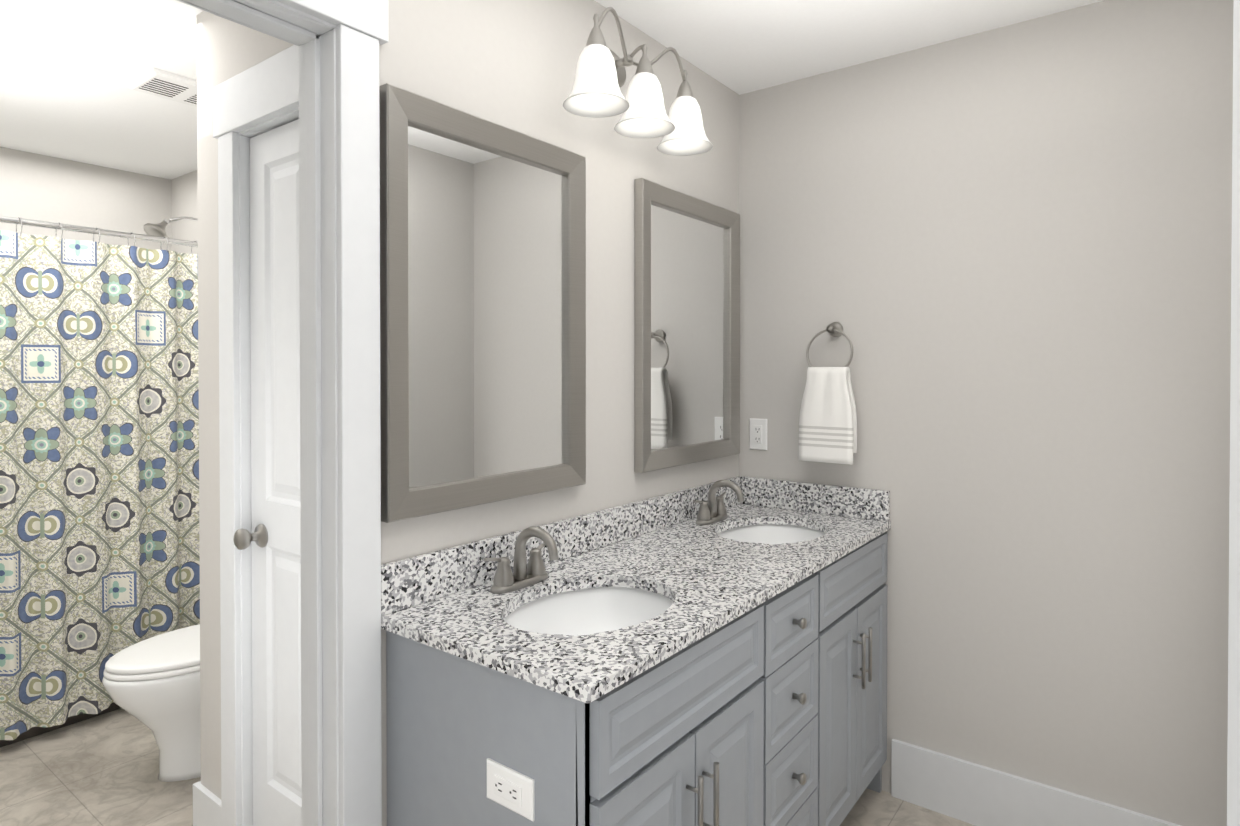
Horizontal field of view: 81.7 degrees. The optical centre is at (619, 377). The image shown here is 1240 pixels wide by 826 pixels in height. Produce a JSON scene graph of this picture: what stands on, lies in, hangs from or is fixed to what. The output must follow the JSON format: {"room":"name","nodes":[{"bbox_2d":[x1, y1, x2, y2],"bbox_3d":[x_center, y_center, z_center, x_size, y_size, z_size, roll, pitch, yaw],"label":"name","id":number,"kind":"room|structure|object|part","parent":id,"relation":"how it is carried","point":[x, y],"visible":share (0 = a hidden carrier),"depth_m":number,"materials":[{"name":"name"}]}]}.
{"room":"bathroom","nodes":[
{"label":"bathroom","id":0,"kind":"room"},
{"bbox_2d":[0,147,171,250],"bbox_3d":[-2.957,0.150,3.308,0.115,2.440,1.810,0,1,37],"label":"wall","id":1,"kind":"structure","parent":0,"point":[35,186],"depth_m":3.56,"materials":[{"name":"paint"}]},
{"bbox_2d":[171,170,197,253],"bbox_3d":[-1.242,0.152,3.072,2.905,2.440,0.115,0,1,37],"label":"wall","id":2,"kind":"structure","parent":0,"point":[184,195],"depth_m":3.79,"materials":[{"name":"paint"}]},
{"bbox_2d":[143,216,197,237],"bbox_3d":[-2.047,-0.717,3.401,0.266,0.151,0.311,0,1,37],"label":"shower head","id":3,"kind":"object","parent":2,"relation":"attached to","point":[159,229],"visible":0.6,"depth_m":3.36},
{"bbox_2d":[196,11,293,798],"bbox_3d":[-0.677,0.162,2.127,0.865,2.440,0.710,0,1,37],"label":"wall","id":4,"kind":"structure","parent":0,"point":[227,49],"depth_m":2.06,"materials":[{"name":"paint"}]},
{"bbox_2d":[193,781,221,825],"bbox_3d":[-1.031,1.286,2.384,0.037,0.185,0.706,0,1,37],"label":"baseboard","id":5,"kind":"structure","parent":4,"relation":"attached to","point":[206,805],"depth_m":2.07,"materials":[{"name":"white wood"}]},
{"bbox_2d":[213,45,298,825],"bbox_3d":[-0.849,0.291,1.872,0.588,2.186,0.144,0,1,37],"label":"trim","id":6,"kind":"structure","parent":4,"relation":"attached to","point":[262,97],"depth_m":1.95,"materials":[{"name":"white wood"}]},
{"bbox_2d":[250,119,301,825],"bbox_3d":[-0.852,0.361,1.866,0.367,2.022,0.035,0,1,37],"label":"closet door","id":7,"kind":"structure","parent":4,"relation":"in","point":[275,450],"depth_m":1.89,"materials":[{"name":"white wood"}]},
{"bbox_2d":[233,524,267,549],"bbox_3d":[-0.981,0.424,1.900,0.064,0.064,0.071,0,1,37],"label":"door knob","id":8,"kind":"object","parent":7,"relation":"attached to","point":[243,539],"depth_m":1.89,"materials":[{"name":"silver metal"}]},
{"bbox_2d":[0,708,974,825],"bbox_3d":[-1.082,1.418,1.432,5.385,0.060,4.134,0,1,37],"label":"floor","id":9,"kind":"structure","parent":0,"point":[101,770],"depth_m":2.41,"materials":[{"name":"tile"}]},
{"bbox_2d":[0,702,120,746],"bbox_3d":[-2.570,1.173,3.024,0.851,0.404,1.578,0,1,37],"label":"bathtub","id":10,"kind":"object","parent":9,"relation":"on","point":[36,730],"depth_m":2.80,"materials":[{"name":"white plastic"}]},
{"bbox_2d":[102,624,200,781],"bbox_3d":[-1.438,0.977,2.643,0.476,0.800,0.791,0,1,37],"label":"toilet","id":11,"kind":"object","parent":9,"relation":"on","point":[152,684],"visible":0.4,"depth_m":2.40,"materials":[{"name":"white ceramic"}]},
{"bbox_3d":[-1.504,0.953,2.555,0.382,0.046,0.563,0,1,37],"label":"seat","id":12,"kind":"part","parent":11,"relation":"part of","materials":[{"name":"white plastic"}]},
{"bbox_2d":[381,476,890,825],"bbox_3d":[0.212,0.860,1.912,0.588,1.046,1.570,0,1,37],"label":"bathroom vanity","id":13,"kind":"object","parent":9,"relation":"on","point":[713,654],"visible":1,"depth_m":1.56,"materials":[{"name":"grey wood"}]},
{"bbox_2d":[487,758,534,820],"bbox_3d":[-0.195,0.721,1.256,0.115,0.070,0.009,0,1,37],"label":"outlet","id":14,"kind":"object","parent":13,"relation":"attached to","point":[510,785],"depth_m":1.25,"materials":[{"name":"white plastic"}]},
{"bbox_2d":[0,0,1104,179],"bbox_3d":[-1.082,-1.082,1.408,5.385,0.060,4.134,0,1,37],"label":"ceiling","id":15,"kind":"structure","parent":0,"point":[70,70],"depth_m":2.30,"materials":[{"name":"paint"}]},
{"bbox_2d":[127,68,196,106],"bbox_3d":[-1.598,-1.054,2.644,0.240,0.019,0.300,0,1,37],"label":"ceiling vent","id":16,"kind":"object","parent":15,"relation":"in","point":[157,82],"visible":0.62,"depth_m":2.57,"materials":[{"name":"white plastic"}]},
{"bbox_2d":[379,0,739,825],"bbox_3d":[-0.305,0.165,1.807,0.115,2.440,2.579,0,1,37],"label":"wall","id":17,"kind":"structure","parent":0,"point":[509,64],"depth_m":1.99,"materials":[{"name":"paint"}]},
{"bbox_2d":[177,0,387,825],"bbox_3d":[-0.763,0.287,1.203,0.165,2.206,0.867,0,1,37],"label":"trim","id":18,"kind":"structure","parent":17,"relation":"attached to","point":[337,42],"depth_m":1.41,"materials":[{"name":"white wood"}]},
{"bbox_2d":[379,83,585,522],"bbox_3d":[-0.291,-0.152,1.700,0.031,0.885,0.622,0,1,37],"label":"mirror","id":19,"kind":"object","parent":17,"relation":"attached to","point":[482,311],"visible":0.91,"depth_m":1.65,"materials":[{"name":"mirror"}]},
{"bbox_2d":[563,7,712,155],"bbox_3d":[0.047,-0.822,1.986,0.218,0.272,0.588,0,1,37],"label":"sconce","id":20,"kind":"object","parent":17,"relation":"attached to","point":[600,77],"visible":1,"depth_m":1.93,"materials":[{"name":"white glass"}]},
{"bbox_3d":[-0.060,-0.757,1.804,0.168,0.146,0.168,0,1,37],"label":"lamp shade","id":21,"kind":"part","parent":20,"relation":"part of","materials":[{"name":"white glass"}]},
{"bbox_3d":[0.068,-0.759,1.972,0.168,0.146,0.168,0,1,37],"label":"lamp shade","id":22,"kind":"part","parent":20,"relation":"part of","materials":[{"name":"white glass"}]},
{"bbox_3d":[0.194,-0.761,2.139,0.168,0.146,0.168,0,1,37],"label":"lamp shade","id":23,"kind":"part","parent":20,"relation":"part of","materials":[{"name":"white glass"}]},
{"bbox_2d":[634,178,739,472],"bbox_3d":[0.244,-0.159,2.406,0.031,0.885,0.622,0,1,37],"label":"mirror","id":24,"kind":"object","parent":17,"relation":"attached to","point":[687,329],"visible":1,"depth_m":2.38,"materials":[{"name":"mirror"}]},
{"bbox_2d":[739,0,1233,825],"bbox_3d":[1.128,0.160,2.267,1.615,2.440,0.115,0,1,37],"label":"wall","id":25,"kind":"structure","parent":0,"point":[1001,256],"depth_m":2.12,"materials":[{"name":"paint"}]},
{"bbox_2d":[750,418,766,449],"bbox_3d":[0.511,0.208,2.655,0.070,0.115,0.009,0,1,37],"label":"electrical outlet plate","id":26,"kind":"object","parent":25,"relation":"attached to","point":[758,434],"visible":1,"depth_m":2.65,"materials":[{"name":"white plastic"}]},
{"bbox_2d":[798,322,856,464],"bbox_3d":[0.716,0.046,2.442,0.185,0.476,0.099,0,1,37],"label":"towel ring","id":27,"kind":"object","parent":25,"relation":"attached to","point":[828,424],"visible":1,"depth_m":2.40,"materials":[{"name":"white fabric"}]},
{"bbox_2d":[798,367,856,464],"bbox_3d":[0.703,0.123,2.425,0.185,0.321,0.056,0,1,37],"label":"towel","id":28,"kind":"object","parent":27,"relation":"hanging from","point":[828,415],"depth_m":2.40,"materials":[{"name":"fabric"}]},
{"bbox_2d":[891,739,1180,825],"bbox_3d":[1.258,1.289,2.097,0.900,0.186,0.016,0,1,37],"label":"baseboard","id":29,"kind":"structure","parent":25,"relation":"attached to","point":[975,794],"depth_m":2.19,"materials":[{"name":"white wood"}]},
{"bbox_3d":[-0.405,0.179,0.338,1.500,2.440,0.115,0,1,37],"label":"wall","id":30,"kind":"structure","parent":0,"visible":0},
{"bbox_2d":[1227,0,1239,825],"bbox_3d":[0.358,0.376,0.308,0.035,2.022,0.745,0,1,32],"label":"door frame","id":31,"kind":"structure","parent":30,"relation":"in","point":[1233,779],"depth_m":0.61,"materials":[{"name":"white wood"}]},
{"bbox_3d":[-2.265,0.165,1.721,2.905,2.440,0.115,0,1,37],"label":"wall","id":32,"kind":"structure","parent":0,"visible":0},
{"bbox_2d":[0,215,199,739],"bbox_3d":[-2.165,0.354,2.710,0.097,1.923,1.576,0,1,37],"label":"shower curtain","id":33,"kind":"object","parent":32,"relation":"attached to","point":[99,478],"visible":0.75,"depth_m":2.80,"materials":[{"name":"fabric"}]},
{"bbox_3d":[-2.174,-0.563,2.708,0.076,0.088,1.576,0,1,37],"label":"rod","id":34,"kind":"part","parent":33,"relation":"part of","materials":[{"name":"silver metal"}]}
]}

